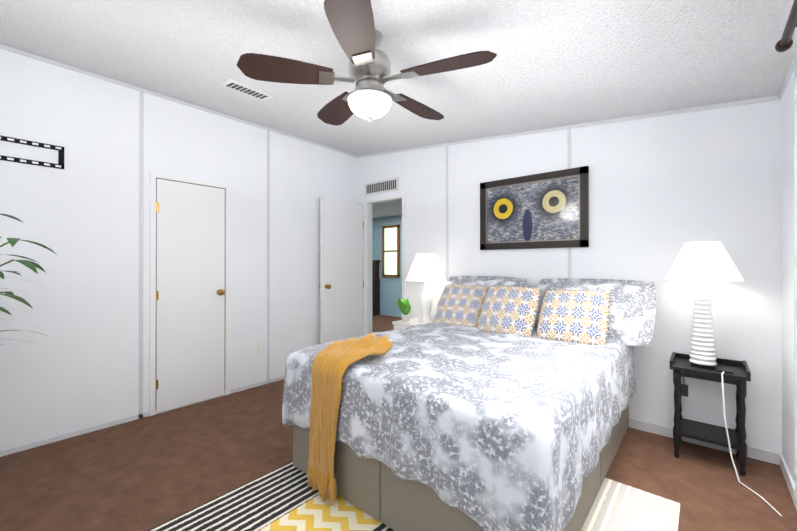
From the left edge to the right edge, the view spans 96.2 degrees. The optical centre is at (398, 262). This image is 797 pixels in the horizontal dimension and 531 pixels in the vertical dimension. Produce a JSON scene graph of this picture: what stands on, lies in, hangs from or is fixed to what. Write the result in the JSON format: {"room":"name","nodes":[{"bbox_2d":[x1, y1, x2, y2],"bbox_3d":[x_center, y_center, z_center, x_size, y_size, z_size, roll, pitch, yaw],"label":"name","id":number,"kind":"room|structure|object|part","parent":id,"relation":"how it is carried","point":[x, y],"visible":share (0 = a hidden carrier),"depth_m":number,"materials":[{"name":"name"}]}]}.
{"room":"bedroom","nodes":[
{"label":"bedroom","id":0,"kind":"room"},
{"bbox_2d":[0,49,357,450],"bbox_3d":[-1.880,-0.101,3.309,0.100,2.770,4.000,0,0,41],"label":"wall","id":1,"kind":"structure","parent":0,"point":[76,368],"depth_m":2.80,"materials":[{"name":"paint"}]},
{"bbox_2d":[0,135,63,168],"bbox_3d":[-2.699,-0.755,2.268,0.012,0.160,0.850,0,0,41],"label":"frame","id":2,"kind":"object","parent":1,"relation":"attached to","point":[60,164],"visible":1,"depth_m":2.48,"materials":[{"name":"black metal"}]},
{"bbox_2d":[149,172,229,415],"bbox_3d":[-1.839,0.264,3.220,0.077,2.040,0.660,0,0,41],"label":"door","id":3,"kind":"structure","parent":1,"relation":"attached to","point":[189,363],"depth_m":3.21,"materials":[{"name":"white wood"}]},
{"bbox_2d":[257,345,263,356],"bbox_3d":[-1.440,0.926,3.737,0.008,0.120,0.070,0,0,41],"label":"electrical outlet plate","id":4,"kind":"object","parent":1,"relation":"attached to","point":[260,350],"visible":1,"depth_m":3.73,"materials":[{"name":"white plastic"}]},
{"bbox_2d":[372,215,401,316],"bbox_3d":[0.847,0.052,7.884,4.700,2.500,0.100,0,0,41],"label":"wall","id":5,"kind":"structure","parent":0,"point":[390,289],"depth_m":8.76,"materials":[{"name":"blue paint"}]},
{"bbox_2d":[382,225,399,276],"bbox_3d":[-0.187,-0.270,8.677,0.540,1.250,0.040,0,0,41],"label":"window","id":6,"kind":"structure","parent":5,"relation":"in","point":[390,250],"depth_m":8.67,"materials":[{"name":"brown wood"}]},
{"bbox_2d":[372,199,401,218],"bbox_3d":[-0.160,-1.172,6.711,4.700,0.100,3.200,0,0,41],"label":"ceiling","id":7,"kind":"structure","parent":0,"point":[387,209],"depth_m":7.58,"materials":[{"name":"white paint"}]},
{"bbox_2d":[0,0,793,155],"bbox_3d":[-0.335,-1.303,2.059,4.120,0.503,4.100,0,0,41],"label":"ceiling","id":8,"kind":"structure","parent":0,"point":[555,63],"depth_m":2.11,"materials":[{"name":"white paint"}]},
{"bbox_2d":[220,78,272,100],"bbox_3d":[-1.189,-1.354,2.815,0.150,0.027,0.360,0,0,41],"label":"ceiling vent","id":9,"kind":"object","parent":8,"relation":"in","point":[245,89],"visible":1,"depth_m":2.79,"materials":[{"name":"white metal"}]},
{"bbox_2d":[237,0,496,125],"bbox_3d":[-0.122,-1.003,1.987,1.275,0.477,1.230,0,0,41],"label":"ceiling fan","id":10,"kind":"object","parent":8,"relation":"hanging from","point":[358,36],"visible":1,"depth_m":1.83,"materials":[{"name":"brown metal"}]},
{"bbox_2d":[0,315,796,530],"bbox_3d":[-0.510,1.328,4.368,7.400,0.080,7.400,0,0,41],"label":"floor","id":11,"kind":"structure","parent":0,"point":[147,473],"depth_m":2.18,"materials":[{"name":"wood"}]},
{"bbox_2d":[0,214,55,343],"bbox_3d":[-2.308,0.498,1.865,0.925,1.560,0.777,0,0,41],"label":"palm plant","id":12,"kind":"object","parent":11,"relation":"on","point":[32,265],"visible":1,"depth_m":2.07,"materials":[{"name":"green plant"}]},
{"bbox_2d":[372,260,380,315],"bbox_3d":[-0.825,0.626,8.903,0.570,1.360,0.500,0,0,41],"label":"cabinet","id":13,"kind":"object","parent":11,"relation":"on","point":[376,280],"visible":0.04,"depth_m":8.82,"materials":[{"name":"brown wood"}]},
{"bbox_2d":[392,317,433,329],"bbox_3d":[0.250,0.956,3.765,0.480,0.660,0.452,0,0,41],"label":"nightstand","id":14,"kind":"object","parent":11,"relation":"on","point":[399,324],"visible":0.02,"depth_m":3.72,"materials":[{"name":"white wood"}]},
{"bbox_2d":[396,297,410,321],"bbox_3d":[0.050,0.486,3.761,0.235,0.276,0.190,0,0,41],"label":"plant","id":15,"kind":"object","parent":14,"relation":"on","point":[404,306],"visible":1,"depth_m":3.76,"materials":[{"name":"green plant"}]},
{"bbox_2d":[406,254,446,322],"bbox_3d":[0.289,0.268,3.768,0.430,0.714,0.430,0,0,41],"label":"lamp","id":16,"kind":"object","parent":14,"relation":"on","point":[425,267],"visible":1,"depth_m":3.66,"materials":[{"name":"white ceramic"}]},
{"bbox_2d":[148,461,679,530],"bbox_3d":[-0.087,1.270,1.508,1.900,0.011,2.600,0,0,41],"label":"striped rug","id":17,"kind":"object","parent":11,"relation":"on","point":[284,498],"visible":0.33,"depth_m":1.82,"materials":[{"name":"multicoloured fabric"}]},
{"bbox_2d":[282,276,655,530],"bbox_3d":[0.546,0.700,2.420,1.800,1.135,2.086,0,0,41],"label":"bed","id":18,"kind":"object","parent":17,"relation":"on","point":[486,403],"visible":1,"depth_m":1.77,"materials":[{"name":"white fabric"}]},
{"bbox_2d":[307,333,393,505],"bbox_3d":[-0.279,0.832,2.018,0.349,0.819,0.402,0,0,41],"label":"throw","id":19,"kind":"object","parent":18,"relation":"on","point":[333,466],"depth_m":1.88,"materials":[{"name":"yellow fabric"}]},
{"bbox_2d":[670,352,750,476],"bbox_3d":[2.025,0.963,2.341,0.380,0.635,0.320,0,0,41],"label":"nightstand","id":20,"kind":"object","parent":11,"relation":"on","point":[706,432],"visible":0.94,"depth_m":2.30,"materials":[{"name":"black paint"}]},
{"bbox_2d":[665,242,781,515],"bbox_3d":[1.946,0.573,2.207,0.501,1.406,0.664,0,0,41],"label":"lamp","id":21,"kind":"object","parent":20,"relation":"on","point":[702,262],"depth_m":2.28,"materials":[{"name":"white ceramic"}]},
{"bbox_3d":[1.893,0.973,2.072,0.408,0.604,0.394,0,0,41],"label":"lamp cord","id":22,"kind":"part","parent":21,"relation":"part of","materials":[{"name":"white plastic"}]},
{"bbox_2d":[717,365,733,373],"bbox_3d":[2.058,0.675,2.254,0.075,0.008,0.150,0,0,41],"label":"phone","id":23,"kind":"object","parent":20,"relation":"on","point":[725,369],"visible":0.86,"depth_m":2.24,"materials":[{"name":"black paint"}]},
{"bbox_2d":[358,100,781,453],"bbox_3d":[0.972,-0.090,3.568,4.100,2.750,0.100,0,0,41],"label":"wall","id":24,"kind":"structure","parent":0,"point":[663,190],"depth_m":2.66,"materials":[{"name":"paint"}]},
{"bbox_2d":[365,177,398,195],"bbox_3d":[-0.220,-0.951,4.516,0.580,0.160,0.014,0,0,41],"label":"air vent","id":25,"kind":"object","parent":24,"relation":"in","point":[382,186],"visible":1,"depth_m":4.49,"materials":[{"name":"white metal"}]},
{"bbox_2d":[363,192,405,334],"bbox_3d":[-0.157,0.226,4.524,0.710,2.125,0.112,0,0,41],"label":"trim","id":26,"kind":"structure","parent":24,"relation":"attached to","point":[367,265],"depth_m":4.69,"materials":[{"name":"white wood"}]},
{"bbox_2d":[319,197,363,343],"bbox_3d":[-0.694,0.255,4.470,0.171,2.043,0.670,0,0,41],"label":"open door","id":27,"kind":"structure","parent":26,"relation":"attached to","point":[341,286],"depth_m":4.42,"materials":[{"name":"white painted wood"},{"name":"brass"}]},
{"bbox_2d":[0,44,796,509],"bbox_3d":[-0.328,-0.081,2.047,3.900,2.720,3.900,0,0,41],"label":"wall trim","id":28,"kind":"structure","parent":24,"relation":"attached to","point":[752,452],"depth_m":2.94,"materials":[{"name":"white wood"}]},
{"bbox_2d":[480,166,588,249],"bbox_3d":[1.200,-0.461,3.282,0.980,0.670,0.031,0,0,41],"label":"framed picture","id":29,"kind":"object","parent":24,"relation":"attached to","point":[546,210],"visible":1,"depth_m":3.24,"materials":[{"name":"black"}]},
{"bbox_2d":[781,72,794,483],"bbox_3d":[1.192,0.089,0.747,0.100,2.370,4.100,0,0,41],"label":"wall","id":30,"kind":"structure","parent":0,"point":[787,198],"depth_m":2.08,"materials":[{"name":"paint"}]},
{"bbox_2d":[775,0,796,51],"bbox_3d":[1.010,-0.876,0.731,0.151,0.052,1.832,0,0,41],"label":"curtain rod","id":31,"kind":"object","parent":30,"relation":"attached to","point":[784,43],"visible":1,"depth_m":1.34,"materials":[{"name":"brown metal"}]},
{"bbox_2d":[794,27,796,503],"bbox_3d":[0.962,0.009,0.714,0.050,1.730,1.650,0,0,41],"label":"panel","id":32,"kind":"object","parent":31,"relation":"hanging from","point":[795,248],"visible":1,"depth_m":1.30,"materials":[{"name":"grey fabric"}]}
]}

